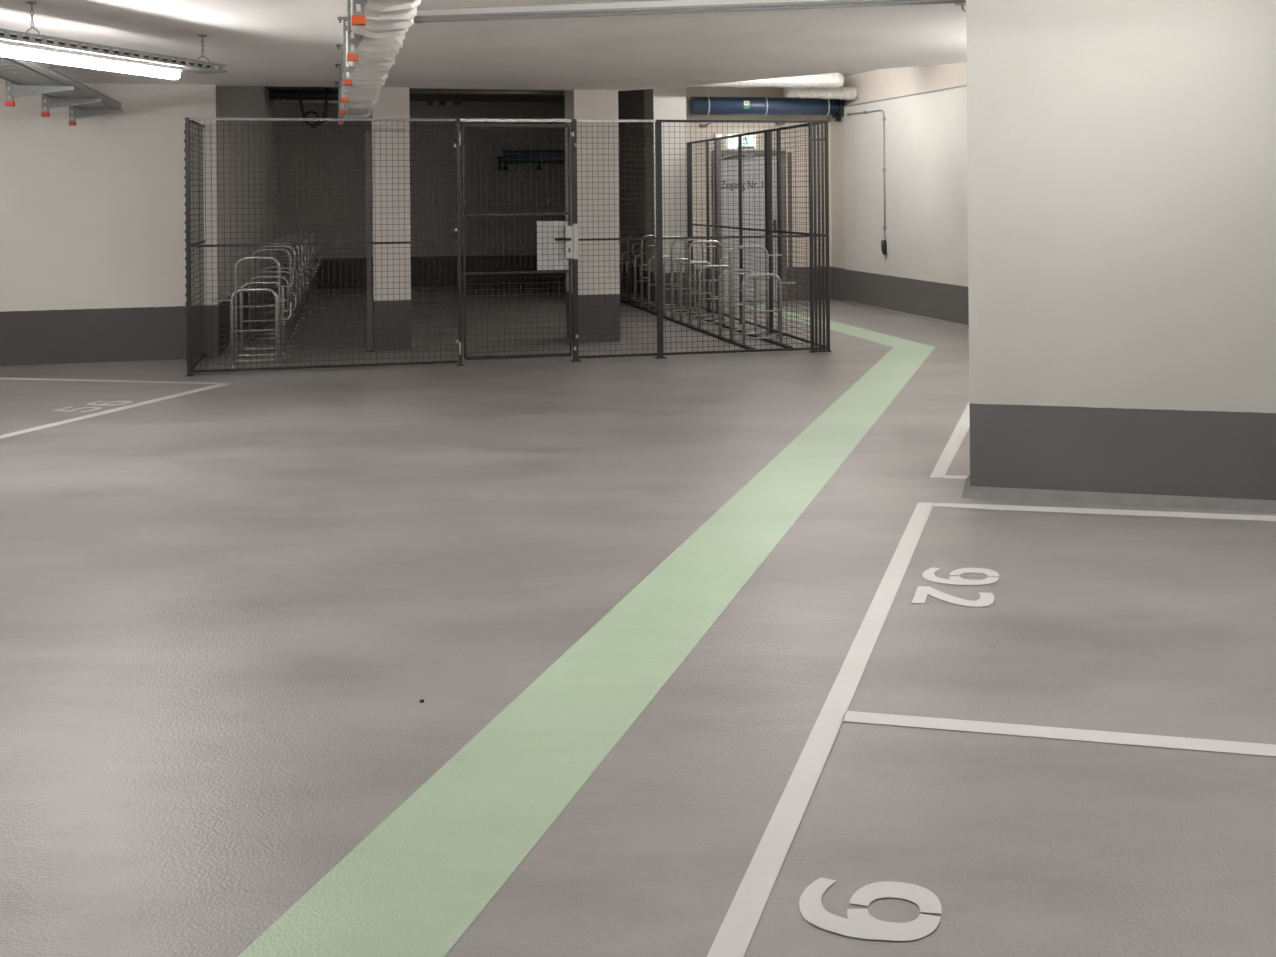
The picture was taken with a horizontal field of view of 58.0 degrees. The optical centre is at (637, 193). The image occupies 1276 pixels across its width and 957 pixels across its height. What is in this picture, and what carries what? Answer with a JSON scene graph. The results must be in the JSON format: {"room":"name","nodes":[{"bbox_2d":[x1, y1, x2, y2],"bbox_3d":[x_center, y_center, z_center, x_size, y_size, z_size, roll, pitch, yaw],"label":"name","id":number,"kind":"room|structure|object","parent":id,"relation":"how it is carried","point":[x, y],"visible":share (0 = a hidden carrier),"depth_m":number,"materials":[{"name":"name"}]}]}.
{"room":"parking garage","nodes":[
{"label":"parking garage","id":0,"kind":"room"},
{"bbox_2d":[0,82,276,365],"bbox_3d":[-7.470,0.034,15.274,7.060,3.060,12.453,0,0,0],"label":"wall","id":1,"kind":"structure","parent":0,"point":[93,217],"depth_m":10.56,"materials":[{"name":"paint"}]},
{"bbox_2d":[371,87,410,350],"bbox_3d":[-2.473,-0.009,11.493,0.354,3.060,0.750,0,0,-14],"label":"wall column","id":2,"kind":"structure","parent":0,"point":[393,102],"depth_m":11.13,"materials":[{"name":"paint"}]},
{"bbox_2d":[276,100,565,288],"bbox_3d":[-3.186,-0.003,19.233,13.070,3.060,0.292,0,0,-14],"label":"wall","id":3,"kind":"structure","parent":0,"point":[294,144],"depth_m":19.06,"materials":[{"name":"paint"}]},
{"bbox_2d":[497,150,564,169],"bbox_3d":[-1.273,-0.554,19.186,2.153,0.340,0.220,0,0,-14],"label":"ceiling pipe","id":4,"kind":"object","parent":3,"relation":"attached to","point":[513,158],"visible":0.47,"depth_m":18.97,"materials":[{"name":"blue"}]},
{"bbox_2d":[536,163,541,171],"bbox_3d":[-1.663,-0.450,19.328,0.092,0.180,0.092,0,0,23],"label":"wall fixture","id":5,"kind":"object","parent":3,"relation":"attached to","point":[538,165],"visible":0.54,"depth_m":19.29,"materials":[{"name":"black plastic"}]},
{"bbox_2d":[0,0,966,90],"bbox_3d":[-1.761,-1.280,2.386,18.500,0.490,18.773,0,0,0],"label":"ceiling","id":6,"kind":"structure","parent":0,"point":[282,43],"depth_m":7.90,"materials":[{"name":"concrete"}]},
{"bbox_2d":[5,60,74,106],"bbox_3d":[-4.257,-0.816,8.163,0.475,0.396,0.071,0,0,-15],"label":"bracket","id":7,"kind":"object","parent":6,"relation":"attached to","point":[15,90],"visible":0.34,"depth_m":8.12,"materials":[{"name":"metal"}]},
{"bbox_2d":[0,56,121,108],"bbox_3d":[-4.187,-0.799,8.057,0.343,0.061,5.005,0,0,-16],"label":"cable tray","id":8,"kind":"object","parent":7,"relation":"on","point":[23,73],"visible":0.71,"depth_m":7.88,"materials":[{"name":"metal"}]},
{"bbox_2d":[37,66,102,116],"bbox_3d":[-4.543,-0.813,9.205,0.475,0.396,0.071,0,0,-15],"label":"bracket","id":9,"kind":"object","parent":6,"relation":"attached to","point":[50,103],"visible":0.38,"depth_m":9.16,"materials":[{"name":"metal"}]},
{"bbox_2d":[69,81,122,125],"bbox_3d":[-4.890,-0.810,10.347,0.475,0.396,0.071,0,0,-15],"label":"bracket","id":10,"kind":"object","parent":6,"relation":"attached to","point":[77,113],"visible":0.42,"depth_m":10.30,"materials":[{"name":"metal"}]},
{"bbox_2d":[0,1,226,78],"bbox_3d":[-3.215,-0.868,6.192,0.173,0.310,2.880,0,0,18],"label":"lamp","id":11,"kind":"object","parent":6,"relation":"hanging from","point":[27,47],"visible":1,"depth_m":6.49,"materials":[{"name":"metal"}]},
{"bbox_2d":[0,45,179,78],"bbox_3d":[-3.126,-0.739,6.469,0.080,0.051,1.520,0,0,18],"label":"diffuser","id":12,"kind":"object","parent":11,"relation":"attached to","point":[41,53],"depth_m":6.48,"materials":[{"name":"white plastic"}]},
{"bbox_2d":[0,28,226,73],"bbox_3d":[-3.215,-0.814,6.192,0.173,0.051,2.880,0,0,18],"label":"tray","id":13,"kind":"object","parent":11,"relation":"on","point":[29,42],"depth_m":6.53,"materials":[{"name":"metal"}]},
{"bbox_2d":[334,81,346,124],"bbox_3d":[-2.730,-0.829,10.565,0.110,0.396,0.071,0,0,-15],"label":"bracket","id":14,"kind":"object","parent":6,"relation":"attached to","point":[335,82],"visible":0.44,"depth_m":10.54,"materials":[{"name":"metal"}]},
{"bbox_2d":[335,64,346,113],"bbox_3d":[-2.354,-0.832,9.160,0.110,0.396,0.071,0,0,-15],"label":"bracket","id":15,"kind":"object","parent":6,"relation":"attached to","point":[342,110],"visible":0.54,"depth_m":9.13,"materials":[{"name":"metal"}]},
{"bbox_2d":[336,44,351,101],"bbox_3d":[-2.035,-0.835,7.976,0.110,0.396,0.071,0,0,-15],"label":"bracket","id":16,"kind":"object","parent":6,"relation":"attached to","point":[344,98],"visible":0.52,"depth_m":7.95,"materials":[{"name":"metal"}]},
{"bbox_2d":[337,17,355,85],"bbox_3d":[-1.714,-0.838,6.784,0.110,0.396,0.071,0,0,-15],"label":"bracket","id":17,"kind":"object","parent":6,"relation":"attached to","point":[347,81],"visible":0.64,"depth_m":6.76,"materials":[{"name":"metal"}]},
{"bbox_2d":[347,0,363,61],"bbox_3d":[-1.382,-0.840,5.562,0.110,0.396,0.071,0,0,-15],"label":"bracket","id":18,"kind":"object","parent":6,"relation":"attached to","point":[351,55],"visible":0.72,"depth_m":5.54,"materials":[{"name":"metal"}]},
{"bbox_2d":[351,0,368,25],"bbox_3d":[-1.069,-0.843,4.390,0.110,0.396,0.071,0,0,-15],"label":"bracket","id":19,"kind":"object","parent":6,"relation":"attached to","point":[357,18],"visible":1,"depth_m":4.37,"materials":[{"name":"metal"}]},
{"bbox_2d":[342,0,420,117],"bbox_3d":[-1.765,-0.864,7.494,0.283,0.280,8.040,0,0,-15],"label":"duct","id":20,"kind":"object","parent":6,"relation":"hanging from","point":[387,21],"visible":0.75,"depth_m":5.97,"materials":[{"name":"white fabric"}]},
{"bbox_2d":[414,0,965,22],"bbox_3d":[0.632,-1.028,6.241,3.925,0.051,0.163,0,0,10],"label":"pipe","id":21,"kind":"object","parent":6,"relation":"attached to","point":[668,6],"visible":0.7,"depth_m":6.31,"materials":[{"name":"white galvanized steel"}]},
{"bbox_2d":[955,3,965,11],"bbox_3d":[1.794,-1.027,6.361,0.064,0.076,0.060,0,0,0],"label":"ceiling hook","id":22,"kind":"object","parent":6,"relation":"attached to","point":[956,4],"visible":0.59,"depth_m":6.34,"materials":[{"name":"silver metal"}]},
{"bbox_2d":[264,69,876,101],"bbox_3d":[-1.764,-1.645,7.250,19.100,0.200,29.100,0,0,0],"label":"ceiling","id":23,"kind":"structure","parent":0,"point":[412,96],"depth_m":18.26,"materials":[{"name":"concrete"}]},
{"bbox_2d":[269,90,337,99],"bbox_3d":[-4.532,-1.412,16.497,1.439,0.140,0.140,0,0,-14],"label":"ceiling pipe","id":24,"kind":"object","parent":23,"relation":"attached to","point":[273,94],"visible":0.66,"depth_m":16.39,"materials":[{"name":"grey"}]},
{"bbox_2d":[283,99,337,102],"bbox_3d":[-4.443,-1.324,16.518,1.255,0.050,0.050,0,0,-14],"label":"ceiling pipe","id":25,"kind":"object","parent":24,"relation":"attached to","point":[284,100],"visible":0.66,"depth_m":16.43,"materials":[{"name":"silver metal"}]},
{"bbox_2d":[296,87,328,127],"bbox_3d":[-4.167,-1.102,14.733,0.400,0.525,0.044,0,0,-14],"label":"cable","id":26,"kind":"object","parent":23,"relation":"hanging from","point":[304,114],"visible":0.8,"depth_m":14.73,"materials":[{"name":"black plastic"}]},
{"bbox_2d":[426,94,433,105],"bbox_3d":[-3.051,-1.414,16.855,0.100,0.240,0.100,0,0,-14],"label":"box","id":27,"kind":"object","parent":23,"relation":"hanging from","point":[429,101],"visible":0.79,"depth_m":16.81,"materials":[{"name":"black plastic"}]},
{"bbox_2d":[439,94,445,105],"bbox_3d":[-2.877,-1.416,16.897,0.100,0.239,0.100,0,0,-14],"label":"box","id":28,"kind":"object","parent":23,"relation":"hanging from","point":[442,101],"visible":1,"depth_m":16.85,"materials":[{"name":"black plastic"}]},
{"bbox_2d":[453,94,460,105],"bbox_3d":[-2.670,-1.419,16.947,0.100,0.237,0.100,0,0,-14],"label":"box","id":29,"kind":"object","parent":23,"relation":"hanging from","point":[456,101],"visible":1,"depth_m":16.91,"materials":[{"name":"black plastic"}]},
{"bbox_2d":[411,89,564,94],"bbox_3d":[-1.963,-1.509,17.118,2.790,0.070,0.070,0,0,-14],"label":"ceiling pipe","id":30,"kind":"object","parent":23,"relation":"attached to","point":[416,91],"visible":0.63,"depth_m":17.02,"materials":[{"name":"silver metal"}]},
{"bbox_2d":[684,73,843,87],"bbox_3d":[1.442,-1.442,14.501,2.385,0.205,0.210,0,0,-11],"label":"pipe","id":31,"kind":"object","parent":23,"relation":"attached to","point":[830,80],"visible":0.42,"depth_m":14.53,"materials":[{"name":"white plastic"}]},
{"bbox_2d":[565,90,619,342],"bbox_3d":[-0.478,-0.026,11.872,0.453,3.060,0.550,0,0,-14],"label":"wall column","id":32,"kind":"structure","parent":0,"point":[579,104],"depth_m":11.61,"materials":[{"name":"paint"}]},
{"bbox_2d":[618,89,645,301],"bbox_3d":[-0.358,-0.027,18.084,0.200,3.060,5.500,0,0,-14],"label":"wall partition","id":33,"kind":"structure","parent":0,"point":[630,102],"depth_m":16.50,"materials":[{"name":"concrete"}]},
{"bbox_2d":[0,282,1275,956],"bbox_3d":[-1.736,1.615,7.250,19.100,0.200,29.100,0,0,0],"label":"floor","id":34,"kind":"structure","parent":0,"point":[228,613],"depth_m":3.78,"materials":[{"name":"grey concrete"}]},
{"bbox_2d":[52,401,131,411],"bbox_3d":[-3.921,1.531,8.292,0.299,0.001,0.492,0,0,24],"label":"painted number","id":35,"kind":"object","parent":34,"relation":"on","point":[90,403],"visible":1,"depth_m":8.30,"materials":[{"name":"white paint"}]},
{"bbox_2d":[0,378,224,383],"bbox_3d":[-4.596,1.537,9.486,2.648,0.001,0.535,0,0,0],"label":"parking line","id":36,"kind":"object","parent":34,"relation":"on","point":[0,378],"visible":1,"depth_m":9.44,"materials":[{"name":"white paint"}]},
{"bbox_2d":[0,383,232,438],"bbox_3d":[-4.003,1.532,7.171,1.501,0.001,4.152,0,0,0],"label":"parking line","id":37,"kind":"object","parent":34,"relation":"on","point":[217,385],"visible":1,"depth_m":8.07,"materials":[{"name":"white paint"}]},
{"bbox_2d":[190,120,205,369],"bbox_3d":[-3.944,0.448,10.302,0.066,2.172,1.262,0,0,-14],"label":"fence panel","id":38,"kind":"object","parent":34,"relation":"on","point":[195,123],"visible":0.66,"depth_m":10.31,"materials":[{"name":"grey metal"}]},
{"bbox_2d":[211,230,321,371],"bbox_3d":[-4.330,1.052,14.034,0.662,0.970,8.516,0,0,-14],"label":"bike rack","id":39,"kind":"object","parent":34,"relation":"on","point":[292,276],"visible":0.8,"depth_m":11.92,"materials":[{"name":"silver metal"}]},
{"bbox_2d":[184,117,463,375],"bbox_3d":[-2.675,0.437,9.898,2.312,2.172,0.061,0,0,-12],"label":"fence panel","id":40,"kind":"object","parent":34,"relation":"on","point":[188,275],"visible":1,"depth_m":9.89,"materials":[{"name":"grey metal"}]},
{"bbox_2d":[454,119,577,359],"bbox_3d":[-1.073,0.400,10.202,1.090,2.128,0.129,0,0,-8],"label":"gate","id":41,"kind":"object","parent":40,"relation":"attached to","point":[557,241],"visible":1,"depth_m":10.25,"materials":[{"name":"grey metal"}]},
{"bbox_2d":[365,132,373,351],"bbox_3d":[-2.594,0.462,11.077,0.075,2.120,0.075,0,0,-14],"label":"steel post","id":42,"kind":"object","parent":34,"relation":"on","point":[367,139],"visible":0.82,"depth_m":11.05,"materials":[{"name":"grey metal"}]},
{"bbox_2d":[238,305,934,956],"bbox_3d":[0.860,1.492,8.359,3.994,0.001,14.067,0,0,0],"label":"walkway stripe","id":43,"kind":"object","parent":34,"relation":"on","point":[417,882],"visible":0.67,"depth_m":3.16,"materials":[{"name":"green paint"}]},
{"bbox_2d":[570,119,657,361],"bbox_3d":[-0.215,0.416,10.400,0.805,2.172,0.086,0,0,-12],"label":"fence panel","id":44,"kind":"object","parent":34,"relation":"on","point":[576,358],"visible":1,"depth_m":10.37,"materials":[{"name":"grey metal"}]},
{"bbox_2d":[687,140,706,309],"bbox_3d":[0.769,0.407,14.889,0.133,2.173,0.856,0,0,-14],"label":"fence panel","id":45,"kind":"object","parent":34,"relation":"on","point":[690,202],"visible":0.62,"depth_m":15.09,"materials":[{"name":"grey metal"}]},
{"bbox_2d":[619,231,795,349],"bbox_3d":[0.569,1.010,13.746,0.677,0.970,5.750,0,0,-15],"label":"bike rack","id":46,"kind":"object","parent":34,"relation":"on","point":[731,270],"visible":0.74,"depth_m":12.93,"materials":[{"name":"grey metal"}]},
{"bbox_2d":[713,134,721,310],"bbox_3d":[1.004,0.374,14.354,0.085,2.235,0.085,0,0,-14],"label":"steel post","id":47,"kind":"object","parent":34,"relation":"on","point":[714,135],"visible":0.54,"depth_m":14.32,"materials":[{"name":"grey metal"}]},
{"bbox_2d":[706,134,739,320],"bbox_3d":[1.024,0.405,13.858,0.057,2.173,1.266,0,0,-14],"label":"fence panel","id":48,"kind":"object","parent":34,"relation":"on","point":[709,310],"visible":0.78,"depth_m":13.96,"materials":[{"name":"grey metal"}]},
{"bbox_2d":[654,120,815,358],"bbox_3d":[0.899,0.406,10.628,1.535,2.172,0.095,0,0,-12],"label":"fence panel","id":49,"kind":"object","parent":34,"relation":"on","point":[658,129],"visible":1,"depth_m":10.61,"materials":[{"name":"grey metal"}]},
{"bbox_2d":[739,128,777,332],"bbox_3d":[1.324,0.402,12.645,0.114,2.173,1.229,0,0,-14],"label":"fence panel","id":50,"kind":"object","parent":34,"relation":"on","point":[769,225],"visible":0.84,"depth_m":12.51,"materials":[{"name":"grey metal"}]},
{"bbox_2d":[776,123,825,346],"bbox_3d":[1.619,0.400,11.454,0.066,2.173,1.232,0,0,-14],"label":"fence panel","id":51,"kind":"object","parent":34,"relation":"on","point":[779,242],"visible":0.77,"depth_m":11.68,"materials":[{"name":"grey metal"}]},
{"bbox_2d":[707,503,933,956],"bbox_3d":[0.608,1.493,3.427,1.637,0.001,4.211,0,0,0],"label":"parking line","id":52,"kind":"object","parent":34,"relation":"on","point":[735,933],"visible":1,"depth_m":2.97,"materials":[{"name":"white paint"}]},
{"bbox_2d":[812,120,831,351],"bbox_3d":[1.721,0.399,10.796,0.171,2.172,0.053,0,0,-12],"label":"fence panel","id":53,"kind":"object","parent":34,"relation":"on","point":[824,124],"visible":1,"depth_m":10.79,"materials":[{"name":"grey metal"}]},
{"bbox_2d":[799,877,941,940],"bbox_3d":[0.487,1.494,2.406,0.299,0.001,0.215,0,0,0],"label":"painted number","id":54,"kind":"object","parent":34,"relation":"on","point":[859,923],"visible":1,"depth_m":2.39,"materials":[{"name":"white paint"}]},
{"bbox_2d":[930,403,969,476],"bbox_3d":[2.271,1.479,7.817,1.491,0.001,3.603,0,0,0],"label":"parking line","id":55,"kind":"object","parent":34,"relation":"on","point":[963,425],"visible":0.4,"depth_m":6.77,"materials":[{"name":"white paint"}]},
{"bbox_2d":[912,568,998,606],"bbox_3d":[1.213,1.487,4.361,0.283,0.001,0.484,0,0,21],"label":"painted number","id":56,"kind":"object","parent":34,"relation":"on","point":[986,599],"visible":1,"depth_m":4.37,"materials":[{"name":"white paint"}]},
{"bbox_2d":[943,475,967,478],"bbox_3d":[1.991,1.481,5.971,0.796,0.001,0.180,0,0,0],"label":"parking line","id":57,"kind":"object","parent":34,"relation":"on","point":[945,476],"visible":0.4,"depth_m":6.03,"materials":[{"name":"white paint"}]},
{"bbox_2d":[841,711,1275,755],"bbox_3d":[1.934,1.482,3.019,2.717,0.001,0.602,0,0,0],"label":"parking line","id":58,"kind":"object","parent":34,"relation":"on","point":[851,716],"visible":1,"depth_m":3.17,"materials":[{"name":"white paint"}]},
{"bbox_2d":[933,503,1275,520],"bbox_3d":[2.158,1.480,5.350,1.520,0.001,0.353,0,0,0],"label":"parking line","id":59,"kind":"object","parent":34,"relation":"on","point":[976,506],"visible":1,"depth_m":5.34,"materials":[{"name":"white paint"}]},
{"bbox_2d":[644,87,687,308],"bbox_3d":[0.365,-0.033,15.173,0.439,3.060,0.500,0,0,-14],"label":"wall column","id":60,"kind":"structure","parent":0,"point":[659,103],"depth_m":14.95,"materials":[{"name":"paint"}]},
{"bbox_2d":[686,86,831,302],"bbox_3d":[1.664,-0.044,16.019,2.648,3.060,0.300,0,0,-11],"label":"wall","id":61,"kind":"structure","parent":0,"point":[698,133],"depth_m":15.91,"materials":[{"name":"paint"}]},
{"bbox_2d":[727,135,755,148],"bbox_3d":[1.420,-0.710,15.768,0.385,0.186,0.081,0,0,-11],"label":"exit sign","id":62,"kind":"object","parent":61,"relation":"attached to","point":[734,138],"visible":0.59,"depth_m":15.74,"materials":[{"name":"white plastic"}]},
{"bbox_2d":[712,150,792,301],"bbox_3d":[1.589,0.446,15.775,1.139,2.081,0.149,0,0,-11],"label":"access door","id":63,"kind":"structure","parent":61,"relation":"attached to","point":[754,164],"depth_m":15.81,"materials":[{"name":"grey metal"}]},
{"bbox_2d":[830,63,966,301],"bbox_3d":[3.851,-0.063,12.370,0.300,3.060,8.346,0,0,-15],"label":"wall","id":64,"kind":"structure","parent":0,"point":[878,84],"depth_m":15.05,"materials":[{"name":"paint"}]},
{"bbox_2d":[689,87,843,121],"bbox_3d":[1.734,-1.272,15.526,2.097,0.586,0.320,0,0,-11],"label":"pipe","id":65,"kind":"object","parent":64,"relation":"attached to","point":[764,106],"visible":0.88,"depth_m":15.43,"materials":[{"name":"blue metal"}]},
{"bbox_2d":[783,87,857,99],"bbox_3d":[2.407,-1.335,15.148,0.988,0.200,0.178,0,0,-11],"label":"pipe","id":66,"kind":"object","parent":64,"relation":"attached to","point":[847,93],"visible":0.74,"depth_m":15.08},
{"bbox_2d":[843,85,966,106],"bbox_3d":[3.782,-1.184,11.938,0.055,0.016,7.544,0,0,-15],"label":"trim","id":67,"kind":"structure","parent":64,"relation":"attached to","point":[961,85],"depth_m":13.82,"materials":[{"name":"grey"}]},
{"bbox_2d":[843,300,968,328],"bbox_3d":[3.771,1.452,11.929,0.040,0.029,7.544,0,0,-15],"label":"trim","id":68,"kind":"structure","parent":64,"relation":"attached to","point":[845,301],"depth_m":13.84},
{"bbox_2d":[844,86,968,324],"bbox_3d":[3.796,0.146,11.939,0.035,2.644,7.544,0,0,-15],"label":"wall panel","id":69,"kind":"object","parent":64,"relation":"attached to","point":[923,271],"visible":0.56,"depth_m":13.81,"materials":[{"name":"white paint"}]},
{"bbox_2d":[846,109,885,239],"bbox_3d":[2.955,-0.243,14.925,0.032,1.680,1.089,0,0,-15],"label":"conduit","id":70,"kind":"object","parent":69,"relation":"attached to","point":[863,112],"visible":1,"depth_m":14.42,"materials":[{"name":"grey"}]},
{"bbox_2d":[881,240,886,254],"bbox_3d":[3.082,0.674,14.414,0.063,0.183,0.080,0,0,0],"label":"switch","id":71,"kind":"object","parent":70,"relation":"hanging from","point":[883,242],"visible":1,"depth_m":14.39,"materials":[{"name":"black plastic"}]},
{"bbox_2d":[966,0,1275,499],"bbox_3d":[4.854,0.184,5.105,6.545,2.550,0.347,0,0,13],"label":"wall pillar","id":72,"kind":"structure","parent":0,"point":[1121,154],"depth_m":5.50,"materials":[{"name":"paint"}]},
{"bbox_2d":[961,475,1275,512],"bbox_3d":[4.815,1.437,5.088,6.545,0.045,0.402,0,0,13],"label":"trim","id":73,"kind":"structure","parent":72,"relation":"attached to","point":[1083,497],"depth_m":5.49,"materials":[{"name":"grey concrete"}]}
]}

